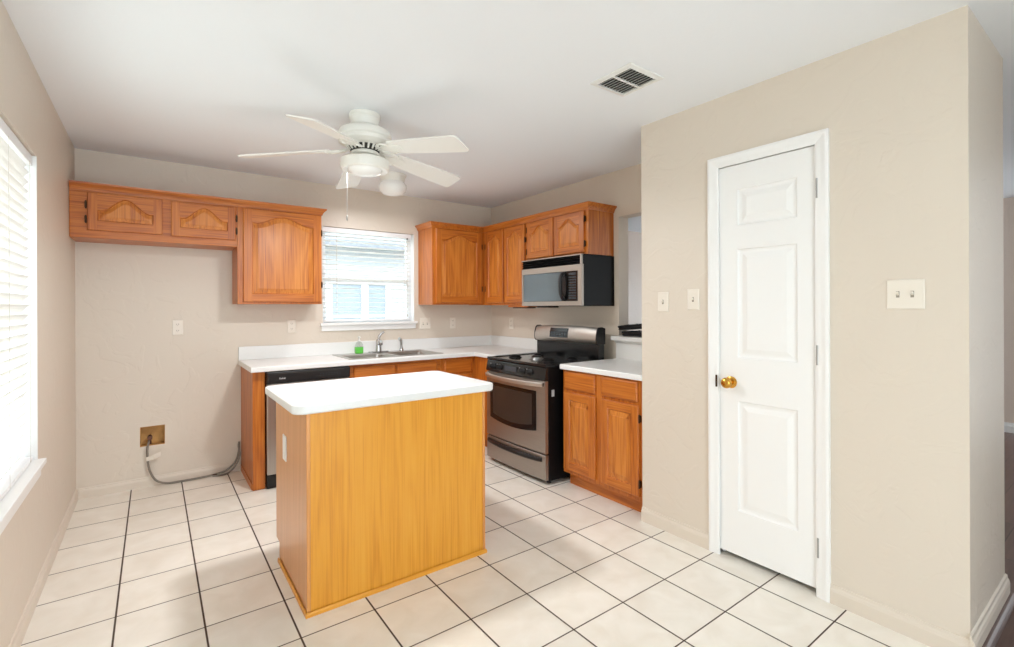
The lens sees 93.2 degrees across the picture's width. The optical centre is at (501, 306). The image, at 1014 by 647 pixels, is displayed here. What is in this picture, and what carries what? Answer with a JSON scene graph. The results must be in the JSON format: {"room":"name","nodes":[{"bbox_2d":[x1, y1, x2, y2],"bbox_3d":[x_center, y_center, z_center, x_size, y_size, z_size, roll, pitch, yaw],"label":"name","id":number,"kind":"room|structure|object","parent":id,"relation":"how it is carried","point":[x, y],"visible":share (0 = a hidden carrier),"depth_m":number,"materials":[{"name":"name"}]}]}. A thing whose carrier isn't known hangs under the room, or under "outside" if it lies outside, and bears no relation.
{"room":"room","nodes":[
{"label":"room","id":0,"kind":"room"},
{"bbox_2d":[0,0,75,646],"bbox_3d":[-1.368,0.110,1.025,0.130,2.440,5.867,0,0,-36],"label":"wall","id":1,"kind":"structure","parent":0,"point":[26,107],"depth_m":2.41,"materials":[{"name":"beige paint"}]},
{"bbox_2d":[0,156,46,534],"bbox_3d":[-1.854,0.042,1.723,0.155,1.490,1.227,0,0,-36],"label":"window","id":2,"kind":"structure","parent":1,"relation":"in","point":[10,503],"depth_m":2.21,"materials":[{"name":"white plastic"}]},
{"bbox_2d":[0,117,33,500],"bbox_3d":[-1.847,0.004,1.735,0.054,1.405,1.163,0,0,-36],"label":"window blind","id":3,"kind":"object","parent":2,"relation":"attached to","point":[14,156],"visible":1,"depth_m":1.99,"materials":[{"name":"white plastic"}]},
{"bbox_2d":[8,489,77,646],"bbox_3d":[-1.267,1.294,1.015,0.014,0.071,5.737,0,0,-36],"label":"baseboard","id":4,"kind":"structure","parent":1,"relation":"attached to","point":[18,636],"depth_m":2.25,"materials":[{"name":"beige paint"}]},
{"bbox_2d":[75,148,491,490],"bbox_3d":[-1.528,0.111,4.454,3.642,2.440,0.130,0,0,-36],"label":"wall","id":5,"kind":"structure","parent":0,"point":[131,369],"depth_m":3.70,"materials":[{"name":"beige paint"}]},
{"bbox_2d":[135,420,169,453],"bbox_3d":[-2.630,0.970,3.613,0.212,0.221,0.079,0,0,-36],"label":"outlet box","id":6,"kind":"object","parent":5,"relation":"attached to","point":[157,432],"visible":0.99,"depth_m":3.61,"materials":[{"name":"brown"}]},
{"bbox_2d":[69,189,237,250],"bbox_3d":[-2.482,-0.628,3.484,0.957,0.345,0.320,0,0,-36],"label":"upper cabinet","id":7,"kind":"object","parent":5,"relation":"attached to","point":[94,217],"visible":1,"depth_m":3.33,"materials":[{"name":"brown wood"}]},
{"bbox_2d":[78,461,240,498],"bbox_3d":[-2.539,1.299,3.627,0.998,0.071,0.014,0,0,-36],"label":"baseboard","id":8,"kind":"structure","parent":5,"relation":"attached to","point":[92,491],"depth_m":3.56,"materials":[{"name":"beige paint"}]},
{"bbox_2d":[172,320,182,334],"bbox_3d":[-2.482,0.158,3.675,0.072,0.117,0.008,0,0,-36],"label":"wall outlet","id":9,"kind":"object","parent":5,"relation":"attached to","point":[177,325],"visible":1,"depth_m":3.67,"materials":[{"name":"beige plastic"}]},
{"bbox_2d":[68,180,326,215],"bbox_3d":[-2.211,-0.790,3.671,1.616,0.052,0.336,0,0,-36],"label":"crown molding","id":10,"kind":"structure","parent":5,"relation":"attached to","point":[73,184],"depth_m":3.45,"materials":[{"name":"brown wood"}]},
{"bbox_2d":[232,207,322,303],"bbox_3d":[-1.841,-0.413,3.949,0.628,0.780,0.320,0,0,-36],"label":"upper cabinet","id":11,"kind":"object","parent":5,"relation":"attached to","point":[277,256],"visible":0.98,"depth_m":3.80,"materials":[{"name":"brown wood"}]},
{"bbox_2d":[287,319,295,332],"bbox_3d":[-1.819,0.166,4.157,0.072,0.117,0.008,0,0,-36],"label":"wall outlet","id":12,"kind":"object","parent":5,"relation":"attached to","point":[291,323],"visible":1,"depth_m":4.15,"materials":[{"name":"beige plastic"}]},
{"bbox_2d":[320,226,417,330],"bbox_3d":[-1.275,-0.258,4.617,0.952,0.949,0.155,0,0,-36],"label":"window","id":13,"kind":"structure","parent":5,"relation":"in","point":[390,324],"depth_m":4.67,"materials":[{"name":"white plastic"}]},
{"bbox_2d":[323,227,410,321],"bbox_3d":[-1.272,-0.298,4.593,0.866,0.861,0.062,0,0,-36],"label":"window blind","id":14,"kind":"object","parent":13,"relation":"attached to","point":[325,229],"visible":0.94,"depth_m":4.58,"materials":[{"name":"white plastic"}]},
{"bbox_2d":[238,335,536,359],"bbox_3d":[-0.845,0.374,4.263,2.520,0.108,0.978,0,0,-36],"label":"backsplash","id":15,"kind":"structure","parent":5,"relation":"attached to","point":[312,349],"depth_m":4.56,"materials":[{"name":"white laminate"}]},
{"bbox_2d":[420,318,429,328],"bbox_3d":[-0.779,0.168,4.906,0.118,0.117,0.017,0,0,-36],"label":"light switch","id":16,"kind":"object","parent":5,"relation":"attached to","point":[424,322],"visible":1,"depth_m":4.91,"materials":[{"name":"beige plastic"}]},
{"bbox_2d":[418,227,483,304],"bbox_3d":[-0.508,-0.416,4.917,0.602,0.785,0.320,0,0,-36],"label":"upper cabinet","id":17,"kind":"object","parent":5,"relation":"attached to","point":[450,261],"visible":0.98,"depth_m":4.76,"materials":[{"name":"brown wood"}]},
{"bbox_2d":[450,317,455,328],"bbox_3d":[-0.519,0.170,5.101,0.072,0.117,0.008,0,0,-36],"label":"wall outlet","id":18,"kind":"object","parent":5,"relation":"attached to","point":[452,319],"visible":1,"depth_m":5.10,"materials":[{"name":"beige plastic"}]},
{"bbox_2d":[2,0,1013,232],"bbox_3d":[1.714,-1.172,3.361,7.870,0.100,6.020,0,0,-36],"label":"ceiling","id":19,"kind":"structure","parent":0,"point":[204,83],"depth_m":2.23,"materials":[{"name":"white paint"}]},
{"bbox_2d":[238,109,468,220],"bbox_3d":[-0.784,-0.797,2.809,1.285,0.630,1.286,0,0,-36],"label":"ceiling fan","id":20,"kind":"object","parent":19,"relation":"hanging from","point":[366,141],"visible":1,"depth_m":2.69,"materials":[{"name":"white metal"}]},
{"bbox_2d":[379,171,406,195],"bbox_3d":[-0.915,-1.024,4.034,0.231,0.174,0.231,0,0,-36],"label":"ceiling light","id":21,"kind":"object","parent":19,"relation":"attached to","point":[392,183],"visible":0.93,"depth_m":3.95,"materials":[{"name":"white glass"}]},
{"bbox_2d":[590,62,663,96],"bbox_3d":[0.617,-1.111,2.361,0.250,0.012,0.256,0,0,-36],"label":"ceiling vent","id":22,"kind":"object","parent":19,"relation":"in","point":[631,77],"visible":1,"depth_m":2.35,"materials":[{"name":"white metal"}]},
{"bbox_2d":[21,432,1013,646],"bbox_3d":[1.723,1.343,3.361,7.870,0.050,6.020,0,0,-36],"label":"floor","id":23,"kind":"structure","parent":0,"point":[193,563],"depth_m":2.27,"materials":[{"name":"beige tile"}]},
{"bbox_2d":[146,440,240,483],"bbox_3d":[-2.373,1.163,3.718,0.616,0.342,0.071,0,0,-32],"label":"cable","id":24,"kind":"object","parent":23,"relation":"on","point":[148,458],"visible":1,"depth_m":3.64,"materials":[{"name":"grey rubber"}]},
{"bbox_2d":[241,367,264,490],"bbox_3d":[-1.937,0.901,3.721,0.090,0.862,0.570,0,0,-36],"label":"cabinet end panel","id":25,"kind":"object","parent":23,"relation":"on","point":[252,384],"visible":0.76,"depth_m":3.51,"materials":[{"name":"brown wood"}]},
{"bbox_2d":[265,366,349,488],"bbox_3d":[-1.627,0.901,3.892,0.604,0.855,0.600,0,0,-36],"label":"dishwasher","id":26,"kind":"object","parent":23,"relation":"on","point":[340,372],"visible":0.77,"depth_m":3.52,"materials":[{"name":"black metal"}]},
{"bbox_2d":[265,371,492,618],"bbox_3d":[-0.645,0.872,2.576,1.038,0.911,0.688,0,0,-36],"label":"kitchen island","id":27,"kind":"object","parent":23,"relation":"on","point":[380,480],"visible":1,"depth_m":2.28,"materials":[{"name":"brown wood"}]},
{"bbox_2d":[283,434,286,461],"bbox_3d":[-1.082,0.702,2.390,0.005,0.125,0.072,0,0,-36],"label":"outlet","id":28,"kind":"object","parent":27,"relation":"attached to","point":[284,435],"depth_m":2.38,"materials":[{"name":"white plastic"}]},
{"bbox_2d":[265,371,492,414],"bbox_3d":[-0.644,0.436,2.572,1.038,0.038,0.678,0,0,-36],"label":"island countertop","id":29,"kind":"structure","parent":27,"relation":"on","point":[304,398],"depth_m":2.42,"materials":[{"name":"white laminate"}]},
{"bbox_2d":[349,359,439,377],"bbox_3d":[-1.059,0.898,4.347,0.840,0.862,0.590,0,0,-36],"label":"base cabinet","id":30,"kind":"object","parent":23,"relation":"on","point":[366,370],"visible":0.02,"depth_m":4.09,"materials":[{"name":"brown wood"}]},
{"bbox_2d":[440,356,488,446],"bbox_3d":[-0.214,0.895,4.722,0.964,0.862,0.974,0,0,-36],"label":"base cabinet","id":31,"kind":"object","parent":23,"relation":"on","point":[474,367],"visible":0.09,"depth_m":4.47,"materials":[{"name":"brown wood"}]},
{"bbox_2d":[238,335,536,372],"bbox_3d":[-0.845,0.393,4.263,2.520,0.146,0.978,0,0,-36],"label":"countertop","id":32,"kind":"structure","parent":31,"relation":"on","point":[255,359],"depth_m":4.31,"materials":[{"name":"white laminate"}]},
{"bbox_2d":[368,331,388,352],"bbox_3d":[-1.105,0.324,4.431,0.200,0.198,0.227,0,0,-36],"label":"faucet","id":33,"kind":"object","parent":32,"relation":"on","point":[379,342],"visible":1,"depth_m":4.47,"materials":[{"name":"silver metal"}]},
{"bbox_2d":[333,349,443,359],"bbox_3d":[-1.021,0.509,4.336,0.862,0.172,0.482,0,0,-36],"label":"sink","id":34,"kind":"object","parent":32,"relation":"in","point":[352,356],"visible":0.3,"depth_m":4.37,"materials":[{"name":"silver metal"}]},
{"bbox_2d":[354,336,362,353],"bbox_3d":[-1.300,0.346,4.383,0.074,0.156,0.064,0,0,-36],"label":"soap bottle","id":35,"kind":"object","parent":34,"relation":"on","point":[358,350],"visible":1,"depth_m":4.37,"materials":[{"name":"green"}]},
{"bbox_2d":[398,337,403,350],"bbox_3d":[-0.973,0.356,4.626,0.047,0.133,0.064,0,0,36],"label":"sprayer","id":36,"kind":"object","parent":34,"relation":"on","point":[399,338],"visible":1,"depth_m":4.62,"materials":[{"name":"silver metal"}]},
{"bbox_2d":[485,325,604,482],"bbox_3d":[0.329,0.743,4.016,0.715,1.162,0.784,0,0,-36],"label":"gas range","id":37,"kind":"object","parent":23,"relation":"on","point":[525,415],"visible":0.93,"depth_m":3.81,"materials":[{"name":"silver metal"}]},
{"bbox_2d":[487,353,593,367],"bbox_3d":[0.327,0.429,4.017,0.562,0.043,0.782,0,0,-36],"label":"cooktop","id":38,"kind":"object","parent":37,"relation":"in","point":[527,360],"depth_m":3.96,"materials":[{"name":"black metal"}]},
{"bbox_2d":[563,369,642,511],"bbox_3d":[0.915,0.890,3.453,0.630,0.862,0.727,0,0,-36],"label":"base cabinet","id":39,"kind":"object","parent":23,"relation":"on","point":[603,414],"visible":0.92,"depth_m":3.23,"materials":[{"name":"brown wood"}]},
{"bbox_2d":[560,343,641,380],"bbox_3d":[0.906,0.376,3.453,0.638,0.166,0.735,0,0,-36],"label":"countertop","id":40,"kind":"structure","parent":39,"relation":"on","point":[627,364],"depth_m":3.50,"materials":[{"name":"white laminate"}]},
{"bbox_2d":[508,305,536,307],"bbox_3d":[0.215,-0.004,4.590,0.160,0.032,0.305,0,0,-36],"label":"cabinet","id":41,"kind":"object","parent":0,"point":[513,306],"visible":0.76,"depth_m":4.52,"materials":[{"name":"brown wood"}]},
{"bbox_2d":[491,164,640,359],"bbox_3d":[0.697,0.102,4.387,0.120,2.440,2.593,0,0,-36],"label":"wall","id":42,"kind":"structure","parent":0,"point":[621,188],"depth_m":4.16,"materials":[{"name":"beige paint"}]},
{"bbox_2d":[484,223,526,304],"bbox_3d":[0.052,-0.415,4.896,0.320,0.790,1.012,0,0,-36],"label":"upper cabinet","id":43,"kind":"object","parent":42,"relation":"attached to","point":[504,248],"visible":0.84,"depth_m":4.66,"materials":[{"name":"brown wood"}]},
{"bbox_2d":[509,318,513,328],"bbox_3d":[0.102,0.174,5.098,0.008,0.117,0.072,0,0,-36],"label":"wall outlet","id":44,"kind":"object","parent":42,"relation":"attached to","point":[510,319],"visible":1,"depth_m":5.09,"materials":[{"name":"beige plastic"}]},
{"bbox_2d":[526,209,613,259],"bbox_3d":[0.574,-0.616,4.177,0.320,0.393,0.763,0,0,-36],"label":"upper cabinet","id":45,"kind":"object","parent":42,"relation":"attached to","point":[588,231],"visible":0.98,"depth_m":3.94,"materials":[{"name":"brown wood"}]},
{"bbox_2d":[415,201,616,232],"bbox_3d":[0.080,-0.798,4.461,2.032,0.052,0.605,0,0,32],"label":"crown molding","id":46,"kind":"structure","parent":45,"relation":"attached to","point":[588,204],"depth_m":4.39,"materials":[{"name":"brown wood"}]},
{"bbox_2d":[522,253,613,307],"bbox_3d":[0.537,-0.206,4.134,0.433,0.422,0.747,0,0,-36],"label":"microwave","id":47,"kind":"object","parent":45,"relation":"attached to","point":[581,279],"visible":1,"depth_m":3.90,"materials":[{"name":"silver metal"}]},
{"bbox_2d":[611,324,641,344],"bbox_3d":[1.206,0.200,3.673,0.258,0.183,0.736,0,0,-36],"label":"ledge","id":48,"kind":"object","parent":42,"relation":"attached to","point":[618,339],"depth_m":3.77,"materials":[{"name":"white laminate"}]},
{"bbox_2d":[616,343,641,360],"bbox_3d":[1.158,0.356,3.631,0.022,0.128,0.727,0,0,-36],"label":"backsplash","id":49,"kind":"structure","parent":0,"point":[623,351],"depth_m":3.81,"materials":[{"name":"white laminate"}]},
{"bbox_2d":[628,231,641,330],"bbox_3d":[1.465,0.099,6.835,3.998,2.440,0.100,0,0,-36],"label":"wall","id":50,"kind":"structure","parent":0,"point":[634,238],"depth_m":7.15,"materials":[{"name":"beige paint"}]},
{"bbox_2d":[641,5,975,637],"bbox_3d":[1.572,0.099,2.571,0.665,2.440,1.474,0,0,-36],"label":"wall","id":51,"kind":"structure","parent":0,"point":[897,108],"depth_m":2.01,"materials":[{"name":"beige paint"}]},
{"bbox_2d":[658,292,668,311],"bbox_3d":[0.954,-0.030,2.841,0.017,0.117,0.072,0,0,-36],"label":"light switch","id":52,"kind":"object","parent":51,"relation":"attached to","point":[663,297],"visible":1,"depth_m":2.84,"materials":[{"name":"beige plastic"}]},
{"bbox_2d":[687,289,698,309],"bbox_3d":[1.069,-0.042,2.682,0.017,0.117,0.072,0,0,-36],"label":"light switch","id":53,"kind":"object","parent":51,"relation":"attached to","point":[692,294],"visible":1,"depth_m":2.68,"materials":[{"name":"beige plastic"}]},
{"bbox_2d":[715,146,818,587],"bbox_3d":[1.293,0.276,2.369,0.102,2.029,0.492,0,0,-36],"label":"door","id":54,"kind":"structure","parent":51,"relation":"in","point":[767,205],"depth_m":2.37,"materials":[{"name":"white paint"}]},
{"bbox_2d":[707,128,830,602],"bbox_3d":[1.335,0.261,2.401,0.119,2.117,0.574,0,0,-36],"label":"trim","id":55,"kind":"structure","parent":51,"relation":"attached to","point":[820,138],"depth_m":2.18,"materials":[{"name":"white paint"}]},
{"bbox_2d":[641,506,968,646],"bbox_3d":[1.302,1.278,2.372,0.014,0.085,1.474,0,0,-36],"label":"baseboard","id":56,"kind":"structure","parent":51,"relation":"attached to","point":[922,631],"depth_m":2.01,"materials":[{"name":"beige paint"}]},
{"bbox_2d":[886,279,924,308],"bbox_3d":[1.619,-0.051,1.925,0.017,0.120,0.122,0,0,-36],"label":"light switch","id":57,"kind":"object","parent":51,"relation":"attached to","point":[903,293],"visible":1,"depth_m":1.93,"materials":[{"name":"beige plastic"}]},
{"bbox_2d":[969,573,1009,646],"bbox_3d":[2.014,1.264,1.969,0.693,0.106,0.015,0,0,-36],"label":"baseboard","id":58,"kind":"structure","parent":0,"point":[977,637],"depth_m":1.93,"materials":[{"name":"beige paint"}]},
{"bbox_2d":[974,15,1004,622],"bbox_3d":[1.642,0.099,2.560,0.565,2.440,1.374,0,0,-36],"label":"wall","id":59,"kind":"structure","parent":0,"point":[988,63],"depth_m":1.99,"materials":[{"name":"beige paint"}]},
{"bbox_2d":[982,592,1013,646],"bbox_3d":[2.032,1.304,1.958,0.709,0.026,0.022,0,0,-36],"label":"trim","id":60,"kind":"structure","parent":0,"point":[996,630],"depth_m":1.97,"materials":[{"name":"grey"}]},
{"bbox_2d":[1003,197,1013,422],"bbox_3d":[4.862,0.086,5.644,0.100,2.440,6.020,0,0,-36],"label":"wall","id":61,"kind":"structure","parent":0,"point":[1008,203],"depth_m":4.99,"materials":[{"name":"beige paint"}]},
{"bbox_2d":[1004,422,1013,432],"bbox_3d":[4.850,1.255,5.570,0.014,0.102,5.920,0,0,-36],"label":"baseboard","id":62,"kind":"structure","parent":61,"relation":"attached to","point":[1008,427],"depth_m":4.98,"materials":[{"name":"white paint"}]},
{"label":"outside","id":63,"kind":"structure","parent":0,"visible":0},
{"bbox_3d":[-4.107,1.711,5.664,28.000,0.100,26.000,0,0,-36],"label":"ground","id":64,"kind":"structure","parent":63,"visible":0},
{"bbox_2d":[325,233,404,319],"bbox_3d":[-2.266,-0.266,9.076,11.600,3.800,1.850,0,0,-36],"label":"house","id":65,"kind":"structure","parent":64,"relation":"on","point":[386,306],"depth_m":8.31,"materials":[{"name":"white"}]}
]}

